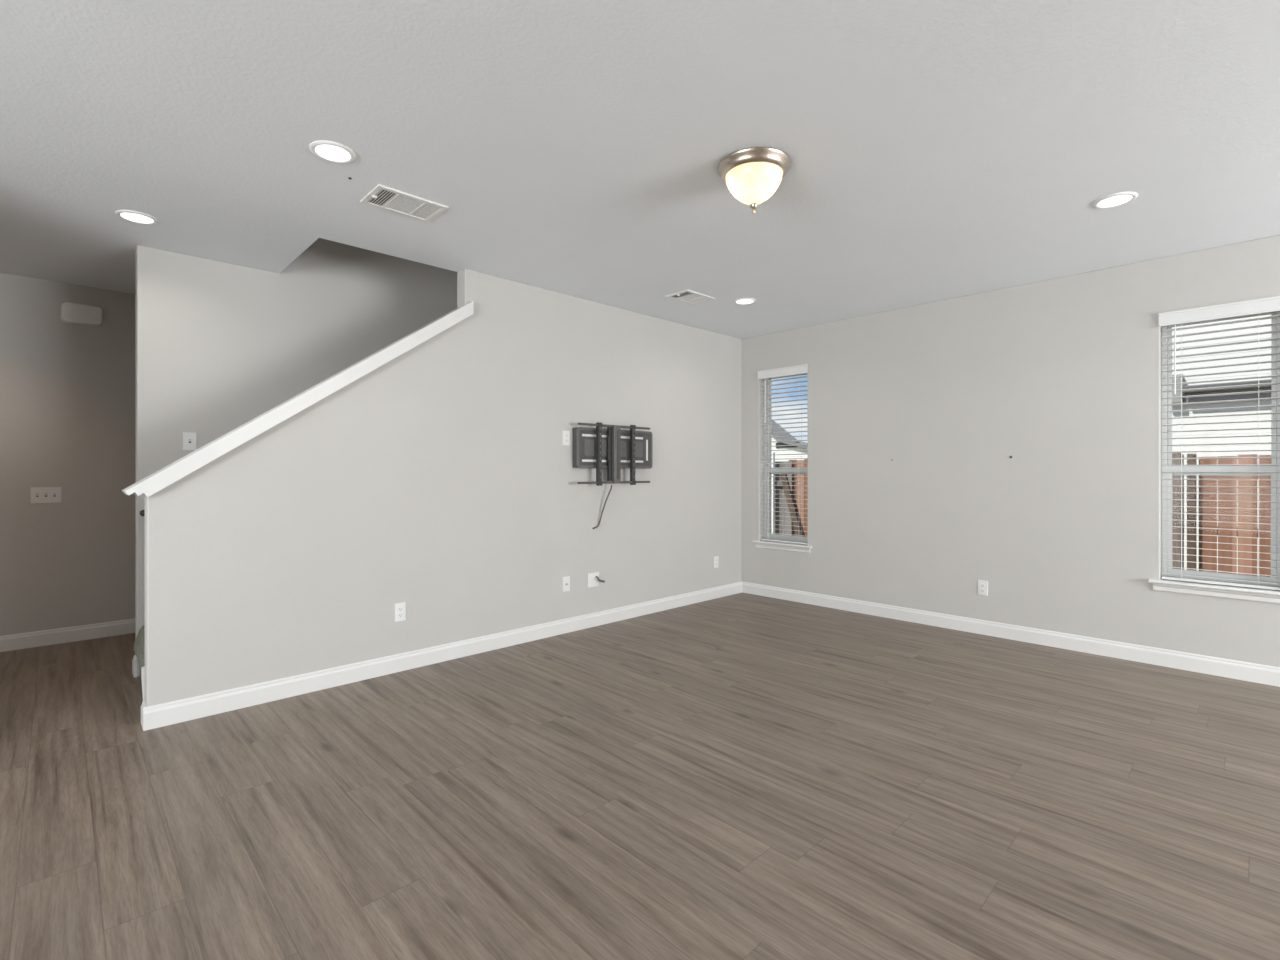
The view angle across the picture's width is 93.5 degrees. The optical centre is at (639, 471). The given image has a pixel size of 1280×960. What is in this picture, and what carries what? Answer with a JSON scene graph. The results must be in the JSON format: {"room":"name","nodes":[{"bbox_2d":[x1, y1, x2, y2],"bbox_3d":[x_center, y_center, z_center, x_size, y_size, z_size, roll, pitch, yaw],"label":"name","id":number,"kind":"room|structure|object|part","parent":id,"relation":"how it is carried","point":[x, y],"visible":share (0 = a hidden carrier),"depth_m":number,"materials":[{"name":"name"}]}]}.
{"room":"empty living room","nodes":[
{"label":"empty living room","id":0,"kind":"room"},
{"bbox_2d":[0,273,134,635],"bbox_3d":[-4.219,-0.070,4.834,10.000,2.741,0.120,0,0,-44],"label":"wall","id":1,"kind":"structure","parent":0,"point":[67,390],"depth_m":4.59,"materials":[{"name":"beige paint"}]},
{"bbox_2d":[30,487,60,502],"bbox_3d":[-4.452,0.173,4.512,0.164,0.118,0.020,0,0,-44],"label":"light switch","id":2,"kind":"object","parent":1,"relation":"attached to","point":[37,494],"visible":1,"depth_m":4.51,"materials":[{"name":"white plastic"}]},
{"bbox_2d":[0,619,134,651],"bbox_3d":[-4.040,1.243,4.914,2.830,0.114,0.015,0,0,-44],"label":"baseboard","id":3,"kind":"structure","parent":1,"relation":"attached to","point":[11,642],"depth_m":4.58,"materials":[{"name":"white paint"}]},
{"bbox_2d":[61,302,102,326],"bbox_3d":[-4.296,-1.214,4.638,0.242,0.154,0.055,0,0,-44],"label":"door chime","id":4,"kind":"object","parent":1,"relation":"attached to","point":[72,313],"visible":1,"depth_m":4.62,"materials":[{"name":"white plastic"}]},
{"bbox_2d":[135,238,457,676],"bbox_3d":[-1.444,-1.350,5.585,4.967,5.300,0.120,0,0,-44],"label":"wall","id":5,"kind":"structure","parent":0,"point":[219,346],"depth_m":4.21,"materials":[{"name":"beige paint"}]},
{"bbox_2d":[132,655,136,677],"bbox_3d":[-3.234,1.243,3.853,0.015,0.114,0.120,0,0,-44],"label":"baseboard","id":6,"kind":"structure","parent":5,"relation":"attached to","point":[134,661],"depth_m":3.81,"materials":[{"name":"white paint"}]},
{"bbox_2d":[183,432,196,449],"bbox_3d":[-2.986,-0.205,3.995,0.072,0.118,0.020,0,0,-44],"label":"light switch","id":7,"kind":"object","parent":5,"relation":"attached to","point":[189,438],"visible":0.91,"depth_m":4.00,"materials":[{"name":"white plastic"}]},
{"bbox_2d":[145,269,741,706],"bbox_3d":[-0.735,-0.070,4.825,5.005,2.741,0.120,0,0,-44],"label":"wall","id":8,"kind":"structure","parent":0,"point":[441,480],"depth_m":4.23,"materials":[{"name":"beige paint"}]},
{"bbox_2d":[141,700,146,728],"bbox_3d":[-2.538,1.243,3.079,0.015,0.114,0.120,0,0,-44],"label":"baseboard","id":9,"kind":"structure","parent":8,"relation":"attached to","point":[143,702],"depth_m":3.08,"materials":[{"name":"white paint"}]},
{"bbox_2d":[122,301,472,496],"bbox_3d":[-1.921,-0.542,3.676,1.878,1.336,0.198,0,0,-44],"label":"trim","id":10,"kind":"structure","parent":8,"relation":"attached to","point":[160,479],"depth_m":3.46,"materials":[{"name":"white paint"}]},
{"bbox_2d":[395,602,405,621],"bbox_3d":[-1.565,0.915,3.931,0.072,0.118,0.009,0,0,-44],"label":"outlet","id":11,"kind":"object","parent":8,"relation":"attached to","point":[400,608],"visible":1,"depth_m":3.93,"materials":[{"name":"white plastic"}]},
{"bbox_2d":[143,582,741,730],"bbox_3d":[-0.693,1.243,4.771,5.020,0.114,0.015,0,0,-44],"label":"baseboard","id":12,"kind":"structure","parent":8,"relation":"attached to","point":[169,713],"depth_m":3.87,"materials":[{"name":"white paint"}]},
{"bbox_2d":[562,431,569,444],"bbox_3d":[-0.596,-0.275,4.869,0.072,0.118,0.009,0,0,-44],"label":"outlet","id":13,"kind":"object","parent":8,"relation":"attached to","point":[565,434],"visible":1,"depth_m":4.86,"materials":[{"name":"white plastic"}]},
{"bbox_2d":[563,576,569,591],"bbox_3d":[-0.593,0.907,4.867,0.072,0.118,0.016,0,0,-44],"label":"cable plate","id":14,"kind":"object","parent":8,"relation":"attached to","point":[566,580],"visible":1,"depth_m":4.87,"materials":[{"name":"white plastic"}]},
{"bbox_2d":[588,572,598,587],"bbox_3d":[-0.390,0.908,5.069,0.118,0.118,0.009,0,0,-44],"label":"outlet","id":15,"kind":"object","parent":8,"relation":"attached to","point":[593,581],"visible":1,"depth_m":5.07,"materials":[{"name":"white plastic"}]},
{"bbox_2d":[573,422,652,485],"bbox_3d":[-0.205,-0.148,5.159,0.891,0.520,0.138,0,0,-44],"label":"bracket","id":16,"kind":"object","parent":8,"relation":"attached to","point":[612,448],"visible":1,"depth_m":5.08,"materials":[{"name":"grey metal"}]},
{"bbox_3d":[-0.418,-0.200,4.958,0.105,0.136,0.007,0,0,-44],"label":"raised panel","id":17,"kind":"part","parent":16,"relation":"part of","materials":[{"name":"grey metal"}]},
{"bbox_3d":[-0.338,-0.148,4.975,0.042,0.520,0.036,0,0,-44],"label":"screen arm","id":18,"kind":"part","parent":16,"relation":"part of"},
{"bbox_2d":[593,485,611,528],"bbox_3d":[-0.319,0.295,5.097,0.173,0.371,0.031,0,0,-20],"label":"hanging cable","id":19,"kind":"object","parent":16,"relation":"hanging from","point":[611,485],"visible":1,"depth_m":5.10,"materials":[{"name":"grey plastic"}]},
{"bbox_3d":[-0.314,-0.200,5.059,0.105,0.136,0.007,0,0,-44],"label":"raised panel","id":20,"kind":"part","parent":16,"relation":"part of","materials":[{"name":"grey metal"}]},
{"bbox_3d":[-0.236,-0.152,5.116,0.113,0.455,0.045,0,0,-44],"label":"folding arm","id":21,"kind":"part","parent":16,"relation":"part of"},
{"bbox_3d":[-0.203,-0.199,5.175,0.857,0.327,0.008,0,0,-44],"label":"plate","id":22,"kind":"part","parent":16,"relation":"part of","materials":[{"name":"grey metal"}]},
{"bbox_3d":[-0.161,-0.200,5.207,0.110,0.136,0.007,0,0,-44],"label":"raised panel","id":23,"kind":"part","parent":16,"relation":"part of","materials":[{"name":"grey metal"}]},
{"bbox_3d":[-0.063,-0.148,5.241,0.042,0.520,0.036,0,0,-44],"label":"screen arm","id":24,"kind":"part","parent":16,"relation":"part of"},
{"bbox_3d":[-0.032,-0.200,5.332,0.150,0.136,0.007,0,0,-44],"label":"raised panel","id":25,"kind":"part","parent":16,"relation":"part of","materials":[{"name":"grey metal"}]},
{"bbox_2d":[714,556,718,567],"bbox_3d":[0.787,0.929,6.208,0.072,0.118,0.009,0,0,-44],"label":"outlet","id":26,"kind":"object","parent":8,"relation":"attached to","point":[716,558],"visible":1,"depth_m":6.21,"materials":[{"name":"white plastic"}]},
{"bbox_2d":[0,592,1279,959],"bbox_3d":[-0.342,1.360,0.828,10.240,0.120,11.270,0,0,-44],"label":"floor","id":27,"kind":"structure","parent":0,"point":[739,776],"depth_m":2.37,"materials":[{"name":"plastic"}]},
{"bbox_2d":[133,625,144,700],"bbox_3d":[-1.108,-0.464,5.187,4.997,3.528,0.918,0,0,-44],"label":"staircase","id":28,"kind":"structure","parent":27,"relation":"on","point":[139,644],"depth_m":3.57,"materials":[{"name":"grey carpet"}]},
{"bbox_2d":[0,0,1279,338],"bbox_3d":[-0.342,-1.591,0.828,10.240,0.300,11.270,0,0,-44],"label":"ceiling","id":29,"kind":"structure","parent":0,"point":[938,150],"depth_m":2.62,"materials":[{"name":"white paint"}]},
{"bbox_2d":[115,210,157,224],"bbox_3d":[-2.842,-1.437,3.402,0.188,0.009,0.188,0,0,-44],"label":"recessed light","id":30,"kind":"object","parent":29,"relation":"in","point":[129,215],"visible":1,"depth_m":3.40,"materials":[{"name":"white"}]},
{"bbox_2d":[309,140,355,163],"bbox_3d":[-1.382,-1.437,2.711,0.188,0.009,0.188,0,0,-44],"label":"recessed light","id":31,"kind":"object","parent":29,"relation":"in","point":[329,151],"visible":1,"depth_m":2.70,"materials":[{"name":"white"}]},
{"bbox_2d":[360,184,447,221],"bbox_3d":[-1.263,-1.431,3.232,0.372,0.020,0.262,0,0,-44],"label":"ceiling vent","id":32,"kind":"object","parent":29,"relation":"in","point":[381,196],"visible":1,"depth_m":3.22,"materials":[{"name":"white plastic"}]},
{"bbox_2d":[665,289,714,304],"bbox_3d":[0.414,-1.431,4.954,0.345,0.020,0.245,0,0,-44],"label":"ceiling vent","id":33,"kind":"object","parent":29,"relation":"in","point":[686,296],"visible":1,"depth_m":4.94,"materials":[{"name":"white plastic"}]},
{"bbox_2d":[734,298,755,304],"bbox_3d":[0.885,-1.437,5.073,0.188,0.009,0.188,0,0,-44],"label":"recessed light","id":34,"kind":"object","parent":29,"relation":"in","point":[741,301],"visible":1,"depth_m":5.08,"materials":[{"name":"white"}]},
{"bbox_2d":[718,147,790,213],"bbox_3d":[0.536,-1.328,2.835,0.340,0.226,0.340,0,0,-44],"label":"dome light","id":35,"kind":"object","parent":29,"relation":"attached to","point":[752,175],"visible":1,"depth_m":2.74,"materials":[{"name":"white glass"}]},
{"bbox_3d":[0.536,-1.329,2.835,0.262,0.135,0.262,0,0,-44],"label":"lamp shade","id":36,"kind":"part","parent":35,"relation":"part of","materials":[{"name":"white glass"}]},
{"bbox_2d":[1093,192,1137,208],"bbox_3d":[2.516,-1.437,3.189,0.188,0.009,0.188,0,0,-44],"label":"recessed light","id":37,"kind":"object","parent":29,"relation":"in","point":[1117,199],"visible":1,"depth_m":3.19,"materials":[{"name":"white"}]},
{"bbox_2d":[742,235,1279,666],"bbox_3d":[3.308,-0.070,4.361,0.160,2.741,11.270,0,0,-44],"label":"wall","id":38,"kind":"structure","parent":0,"point":[1061,377],"depth_m":4.71,"materials":[{"name":"beige paint"}]},
{"bbox_2d":[752,373,811,552],"bbox_3d":[1.504,-0.123,6.204,0.220,1.844,0.678,0,0,-44],"label":"window","id":39,"kind":"structure","parent":38,"relation":"in","point":[759,544],"depth_m":6.35,"materials":[{"name":"white plastic"}]},
{"bbox_3d":[1.475,0.737,6.176,0.140,0.024,0.678,0,0,-44],"label":"sill","id":40,"kind":"part","parent":39,"relation":"part of","materials":[{"name":"white paint"}]},
{"bbox_2d":[758,364,807,544],"bbox_3d":[1.476,-0.171,6.177,0.094,1.788,0.580,0,0,-44],"label":"window blind","id":41,"kind":"object","parent":39,"relation":"attached to","point":[798,369],"visible":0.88,"depth_m":6.20,"materials":[{"name":"white plastic"}]},
{"bbox_3d":[1.365,-0.145,6.319,0.056,1.710,0.003,0,0,-44],"label":"ladder cord","id":42,"kind":"part","parent":41,"relation":"part of","materials":[{"name":"white fabric"}]},
{"bbox_3d":[1.489,0.714,6.190,0.050,0.018,0.556,0,0,-44],"label":"rail","id":43,"kind":"part","parent":41,"relation":"part of","materials":[{"name":"white plastic"}]},
{"bbox_3d":[1.552,-0.160,6.251,0.085,1.770,0.568,0,0,-44],"label":"frame","id":44,"kind":"part","parent":39,"relation":"part of","materials":[{"name":"white plastic"}]},
{"bbox_3d":[1.538,0.328,6.236,0.028,0.734,0.512,0,0,-44],"label":"sash","id":45,"kind":"part","parent":39,"relation":"part of","materials":[{"name":"white plastic"}]},
{"bbox_3d":[1.558,-0.508,6.256,0.024,1.013,0.512,0,0,-44],"label":"sash","id":46,"kind":"part","parent":39,"relation":"part of","materials":[{"name":"white plastic"}]},
{"bbox_3d":[1.572,0.347,6.270,0.012,0.696,0.512,0,0,-44],"label":"screen frame","id":47,"kind":"part","parent":39,"relation":"part of","materials":[{"name":"white plastic"}]},
{"bbox_2d":[978,580,987,595],"bbox_3d":[2.745,0.929,4.821,0.009,0.118,0.072,0,0,-44],"label":"outlet","id":48,"kind":"object","parent":38,"relation":"attached to","point":[982,585],"visible":1,"depth_m":4.82,"materials":[{"name":"white plastic"}]},
{"bbox_2d":[742,582,1279,686],"bbox_3d":[4.090,1.243,3.427,0.015,0.114,8.600,0,0,-44],"label":"baseboard","id":49,"kind":"structure","parent":38,"relation":"attached to","point":[1240,670],"depth_m":4.50,"materials":[{"name":"white paint"}]},
{"bbox_2d":[1149,311,1279,603],"bbox_3d":[3.742,-0.123,3.891,0.220,1.844,0.678,0,0,-44],"label":"window","id":50,"kind":"structure","parent":38,"relation":"in","point":[1232,592],"depth_m":3.87,"materials":[{"name":"white plastic"}]},
{"bbox_3d":[3.714,0.737,3.863,0.140,0.024,0.678,0,0,-44],"label":"sill","id":51,"kind":"part","parent":50,"relation":"part of","materials":[{"name":"white paint"}]},
{"bbox_2d":[1158,296,1279,590],"bbox_3d":[3.714,-0.171,3.864,0.094,1.788,0.580,0,0,-44],"label":"window blind","id":52,"kind":"object","parent":50,"relation":"attached to","point":[1270,304],"visible":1,"depth_m":3.85,"materials":[{"name":"white plastic"}]},
{"bbox_3d":[3.604,-0.145,4.005,0.056,1.710,0.003,0,0,-44],"label":"ladder cord","id":53,"kind":"part","parent":52,"relation":"part of","materials":[{"name":"white fabric"}]},
{"bbox_3d":[3.728,0.714,3.877,0.050,0.018,0.556,0,0,-44],"label":"rail","id":54,"kind":"part","parent":52,"relation":"part of","materials":[{"name":"white plastic"}]},
{"bbox_3d":[3.853,-0.145,3.748,0.056,1.710,0.003,0,0,-44],"label":"ladder cord","id":55,"kind":"part","parent":52,"relation":"part of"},
{"bbox_3d":[3.811,0.347,3.957,0.012,0.696,0.512,0,0,-44],"label":"screen frame","id":56,"kind":"part","parent":50,"relation":"part of","materials":[{"name":"white plastic"}]},
{"bbox_3d":[3.776,0.328,3.923,0.028,0.734,0.512,0,0,-44],"label":"sash","id":57,"kind":"part","parent":50,"relation":"part of","materials":[{"name":"white plastic"}]},
{"bbox_3d":[3.796,-0.508,3.943,0.024,1.013,0.512,0,0,-44],"label":"sash","id":58,"kind":"part","parent":50,"relation":"part of","materials":[{"name":"white plastic"}]},
{"label":"outside","id":59,"kind":"structure","parent":0,"visible":0},
{"bbox_3d":[17.334,1.700,22.229,44.830,0.100,80.000,0,0,-44],"label":"ground","id":60,"kind":"structure","parent":59,"visible":0},
{"bbox_2d":[772,452,774,533],"bbox_3d":[2.167,0.665,9.828,0.054,1.970,0.055,0,0,-44],"label":"gate post","id":61,"kind":"object","parent":60,"relation":"on","point":[773,456],"visible":0.39,"depth_m":9.80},
{"bbox_2d":[775,461,802,536],"bbox_3d":[2.158,0.715,9.931,0.064,1.770,1.226,0,0,-44],"label":"gate","id":62,"kind":"object","parent":61,"relation":"attached to","point":[778,480],"visible":0.18,"depth_m":9.73,"materials":[{"name":"brown wood"}]},
{"bbox_2d":[772,421,807,461],"bbox_3d":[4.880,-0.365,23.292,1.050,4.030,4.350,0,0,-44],"label":"house","id":63,"kind":"structure","parent":60,"relation":"on","point":[782,458],"depth_m":22.30,"materials":[{"name":"white"}]},
{"bbox_2d":[789,453,1183,568],"bbox_3d":[4.056,0.715,8.039,0.150,1.870,4.765,0,0,-44],"label":"wooden fence","id":64,"kind":"object","parent":60,"relation":"on","point":[804,494],"visible":0.06,"depth_m":6.34,"materials":[{"name":"brown wood"}]},
{"bbox_3d":[5.646,0.715,6.352,0.089,1.870,0.090,0,0,-44],"label":"post","id":65,"kind":"part","parent":64,"relation":"part of","materials":[{"name":"white wood"}]},
{"bbox_2d":[1187,454,1196,570],"bbox_3d":[5.729,0.730,6.252,0.090,1.840,0.070,0,0,-44],"label":"fence post","id":66,"kind":"object","parent":60,"relation":"on","point":[1191,552],"visible":0.55,"depth_m":6.22,"materials":[{"name":"brown wood"}]},
{"bbox_2d":[1172,315,1270,575],"bbox_3d":[13.663,-1.625,8.587,7.080,6.550,10.100,0,0,-44],"label":"neighbor house","id":67,"kind":"structure","parent":60,"relation":"on","point":[1266,321],"depth_m":8.99,"materials":[{"name":"white"}]},
{"bbox_2d":[1199,454,1270,576],"bbox_3d":[7.719,0.730,4.254,0.150,1.840,5.540,0,0,-44],"label":"wooden fence","id":68,"kind":"object","parent":60,"relation":"on","point":[1231,561],"visible":0.36,"depth_m":6.07,"materials":[{"name":"brown wood"}]}
]}

